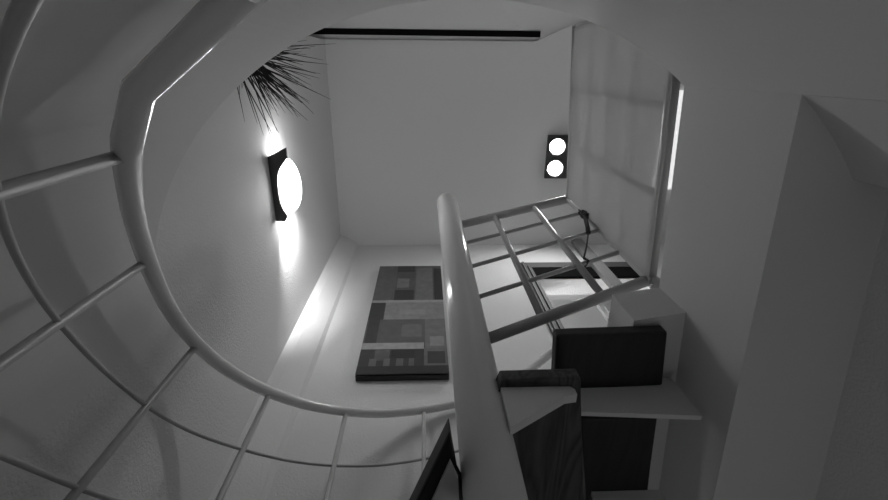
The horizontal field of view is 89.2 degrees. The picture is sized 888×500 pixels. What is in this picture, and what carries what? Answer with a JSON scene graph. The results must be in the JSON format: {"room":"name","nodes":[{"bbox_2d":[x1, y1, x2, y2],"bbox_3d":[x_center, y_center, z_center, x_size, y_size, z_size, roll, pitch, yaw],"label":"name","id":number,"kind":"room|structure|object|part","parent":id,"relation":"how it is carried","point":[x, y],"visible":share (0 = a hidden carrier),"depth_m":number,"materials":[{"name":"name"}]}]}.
{"room":"stairwell","nodes":[
{"label":"stairwell","id":0,"kind":"room"},
{"bbox_2d":[0,36,340,499],"bbox_3d":[-0.956,-0.371,0.835,0.460,5.200,2.960,0,-68,-2],"label":"wall","id":1,"kind":"structure","parent":0,"point":[243,278],"depth_m":1.48,"materials":[{"name":"white paint"}]},
{"bbox_2d":[267,147,301,221],"bbox_3d":[-0.723,-0.307,2.065,0.104,0.110,0.340,0,-68,-2],"label":"wall lamp","id":2,"kind":"object","parent":1,"relation":"attached to","point":[286,186],"visible":1,"depth_m":2.05,"materials":[{"name":"grey metal"}]},
{"bbox_3d":[-0.713,-0.290,2.084,0.082,0.089,0.251,0,-68,-2],"label":"lamp shade","id":3,"kind":"part","parent":2,"relation":"part of","materials":[{"name":"white glass"}]},
{"bbox_2d":[0,0,887,478],"bbox_3d":[-0.148,0.169,-0.270,1.646,2.685,0.576,-24,-69,7],"label":"ceiling","id":4,"kind":"structure","parent":0,"point":[71,64],"depth_m":0.69,"materials":[{"name":"paint"}]},
{"bbox_2d":[309,0,584,40],"bbox_3d":[0.664,-1.926,2.540,3.650,1.000,1.330,0,-68,-2],"label":"wall","id":5,"kind":"structure","parent":0,"point":[503,15],"depth_m":3.04,"materials":[{"name":"white paint"}]},
{"bbox_2d":[266,244,663,499],"bbox_3d":[0.828,0.953,1.449,3.440,5.200,0.120,0,-68,-2],"label":"wall","id":6,"kind":"structure","parent":0,"point":[313,437],"depth_m":2.05,"materials":[{"name":"white paint"}]},
{"bbox_2d":[208,236,358,499],"bbox_3d":[-0.665,0.883,1.303,0.145,5.100,0.090,0,-68,-2],"label":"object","id":7,"kind":"structure","parent":6,"relation":"attached to","point":[253,478],"depth_m":2.01,"materials":[{"name":"white paint"}]},
{"bbox_2d":[355,266,448,380],"bbox_3d":[-0.217,0.359,2.667,0.435,1.240,0.038,0,-68,-2],"label":"painting","id":8,"kind":"object","parent":6,"relation":"attached to","point":[404,339],"visible":1,"depth_m":2.44,"materials":[{"name":"multicoloured fabric"}]},
{"bbox_2d":[520,262,655,335],"bbox_3d":[1.039,0.528,2.460,0.883,2.005,0.152,0,-68,-2],"label":"door","id":9,"kind":"structure","parent":6,"relation":"in","point":[531,269],"depth_m":3.18,"materials":[{"name":"grey"}]},
{"bbox_3d":[1.002,0.116,3.328,0.883,0.085,0.020,0,-68,-2],"label":"head casing","id":10,"kind":"part","parent":9,"relation":"part of","materials":[{"name":"grey wood"}]},
{"bbox_2d":[571,238,621,287],"bbox_3d":[1.145,0.374,2.623,0.085,2.415,0.034,0,-68,-2],"label":"trim","id":11,"kind":"structure","parent":6,"relation":"attached to","point":[599,267],"depth_m":3.21,"materials":[{"name":"grey paint"}]},
{"bbox_2d":[323,22,683,245],"bbox_3d":[0.632,-0.831,3.470,3.650,0.100,1.660,0,-68,-2],"label":"ceiling","id":12,"kind":"structure","parent":0,"point":[414,122],"depth_m":3.37,"materials":[{"name":"white paint"}]},
{"bbox_2d":[313,28,540,36],"bbox_3d":[-0.254,-1.495,3.091,1.845,0.027,0.038,0,-68,-2],"label":"track","id":13,"kind":"object","parent":12,"relation":"attached to","point":[331,31],"visible":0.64,"depth_m":3.08,"materials":[{"name":"black metal"}]},
{"bbox_2d":[544,135,567,177],"bbox_3d":[0.872,-0.705,3.434,0.175,0.080,0.330,0,-68,-2],"label":"ceiling spotlight","id":14,"kind":"object","parent":12,"relation":"attached to","point":[557,145],"visible":0.95,"depth_m":3.43,"materials":[{"name":"grey metal"}]},
{"bbox_3d":[0.854,-0.623,3.447,0.112,0.044,0.112,0,-68,-2],"label":"bulb","id":15,"kind":"part","parent":14,"relation":"part of","materials":[{"name":"white"}]},
{"bbox_3d":[0.856,-0.774,3.386,0.112,0.044,0.112,0,-68,-2],"label":"bulb","id":16,"kind":"part","parent":14,"relation":"part of","materials":[{"name":"white"}]},
{"bbox_2d":[668,90,683,188],"bbox_3d":[1.809,-0.831,3.450,0.300,0.022,0.740,0,-68,-2],"label":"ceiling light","id":17,"kind":"object","parent":12,"relation":"attached to","point":[680,99],"visible":0.07,"depth_m":3.43,"materials":[{"name":"white"}]},
{"bbox_2d":[547,294,591,299],"bbox_3d":[1.196,0.231,3.915,2.100,0.120,0.390,0,-68,-2],"label":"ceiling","id":18,"kind":"structure","parent":0,"point":[550,297],"depth_m":3.92,"materials":[{"name":"white paint"}]},
{"bbox_2d":[549,300,610,327],"bbox_3d":[1.240,0.909,2.899,2.100,2.515,0.100,0,-68,-2],"label":"wall","id":19,"kind":"structure","parent":0,"point":[590,317],"depth_m":3.64,"materials":[{"name":"white paint"}]},
{"bbox_2d":[597,303,610,321],"bbox_3d":[1.490,0.867,2.760,0.310,2.260,0.083,0,-68,-2],"label":"interior door","id":20,"kind":"structure","parent":19,"relation":"in","point":[604,308],"depth_m":3.71,"materials":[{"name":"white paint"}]},
{"bbox_2d":[607,287,685,489],"bbox_3d":[0.536,0.507,1.276,0.188,0.131,0.830,0,-68,-2],"label":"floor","id":21,"kind":"structure","parent":0,"point":[647,307],"depth_m":1.12,"materials":[{"name":"paint"}]},
{"bbox_2d":[659,86,887,499],"bbox_3d":[0.741,-0.396,0.808,3.650,0.335,2.860,0,-68,-2],"label":"wall","id":22,"kind":"structure","parent":0,"point":[772,241],"depth_m":0.88,"materials":[{"name":"paint"}]},
{"bbox_2d":[237,40,326,143],"bbox_3d":[-0.501,-0.540,1.163,0.392,0.527,0.460,-38,-71,12],"label":"potted plant","id":23,"kind":"object","parent":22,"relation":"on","point":[266,72],"visible":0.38,"depth_m":1.27,"materials":[{"name":"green plant"}]},
{"bbox_2d":[462,20,680,343],"bbox_3d":[0.473,-0.247,1.552,0.411,0.994,0.974,25,-71,-12],"label":"landing railing","id":24,"kind":"object","parent":22,"relation":"on","point":[600,296],"visible":0.5,"depth_m":1.32,"materials":[{"name":"grey metal"}]},
{"bbox_3d":[0.311,-0.172,2.066,0.511,0.087,0.037,-15,-68,4],"label":"rail","id":25,"kind":"part","parent":24,"relation":"part of","materials":[{"name":"grey paint"}]},
{"bbox_3d":[0.345,0.163,1.242,0.513,0.121,0.032,-15,-68,4],"label":"rail","id":26,"kind":"part","parent":24,"relation":"part of","materials":[{"name":"grey metal"}]},
{"bbox_3d":[0.544,-0.553,1.894,0.037,0.037,0.702,-4,-68,-1],"label":"rail","id":27,"kind":"part","parent":24,"relation":"part of","materials":[{"name":"grey metal"}]},
{"bbox_2d":[578,209,590,266],"bbox_3d":[0.505,-0.064,1.635,0.145,0.436,0.034,-24,-69,7],"label":"cord","id":28,"kind":"object","parent":24,"relation":"hanging from","point":[583,214],"visible":0.97,"depth_m":1.65,"materials":[{"name":"grey plastic"}]},
{"bbox_3d":[0.574,-0.058,1.607,0.026,0.905,0.026,0,-68,-2],"label":"corner post","id":29,"kind":"part","parent":24,"relation":"part of","materials":[{"name":"grey paint"}]},
{"bbox_2d":[567,23,672,283],"bbox_3d":[0.537,-0.389,1.509,0.026,0.845,0.704,-5,-68,-1],"label":"wall","id":30,"kind":"structure","parent":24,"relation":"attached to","point":[621,95],"depth_m":1.39,"materials":[{"name":"white paint"}]},
{"bbox_3d":[0.558,-0.244,1.134,0.029,0.029,0.702,-4,-68,-1],"label":"rail","id":31,"kind":"part","parent":24,"relation":"part of","materials":[{"name":"grey metal"}]},
{"bbox_2d":[803,95,887,187],"bbox_3d":[0.673,0.222,-0.395,0.166,2.350,0.178,20,-70,-10],"label":"wall","id":32,"kind":"structure","parent":0,"point":[858,127],"depth_m":0.66,"materials":[{"name":"paint"}]},
{"bbox_2d":[816,209,887,499],"bbox_3d":[0.918,0.860,-0.125,0.099,2.350,1.268,-8,-68,1],"label":"wall","id":33,"kind":"structure","parent":0,"point":[856,462],"depth_m":0.86,"materials":[{"name":"white paint"}]},
{"bbox_3d":[0.842,0.571,-1.569,3.650,0.100,2.860,0,-68,-2],"label":"floor","id":34,"kind":"structure","parent":0,"visible":0},
{"bbox_2d":[0,0,701,499],"bbox_3d":[-0.024,0.443,0.549,1.236,3.980,1.461,0,-68,-2],"label":"spiral staircase","id":35,"kind":"structure","parent":34,"relation":"on","point":[582,427],"depth_m":0.96,"materials":[{"name":"white paint"}]},
{"bbox_3d":[-0.191,0.291,1.262,0.901,1.242,1.476,-28,-69,9],"label":"handrail","id":36,"kind":"part","parent":35,"relation":"part of","materials":[{"name":"white paint"}]}
]}

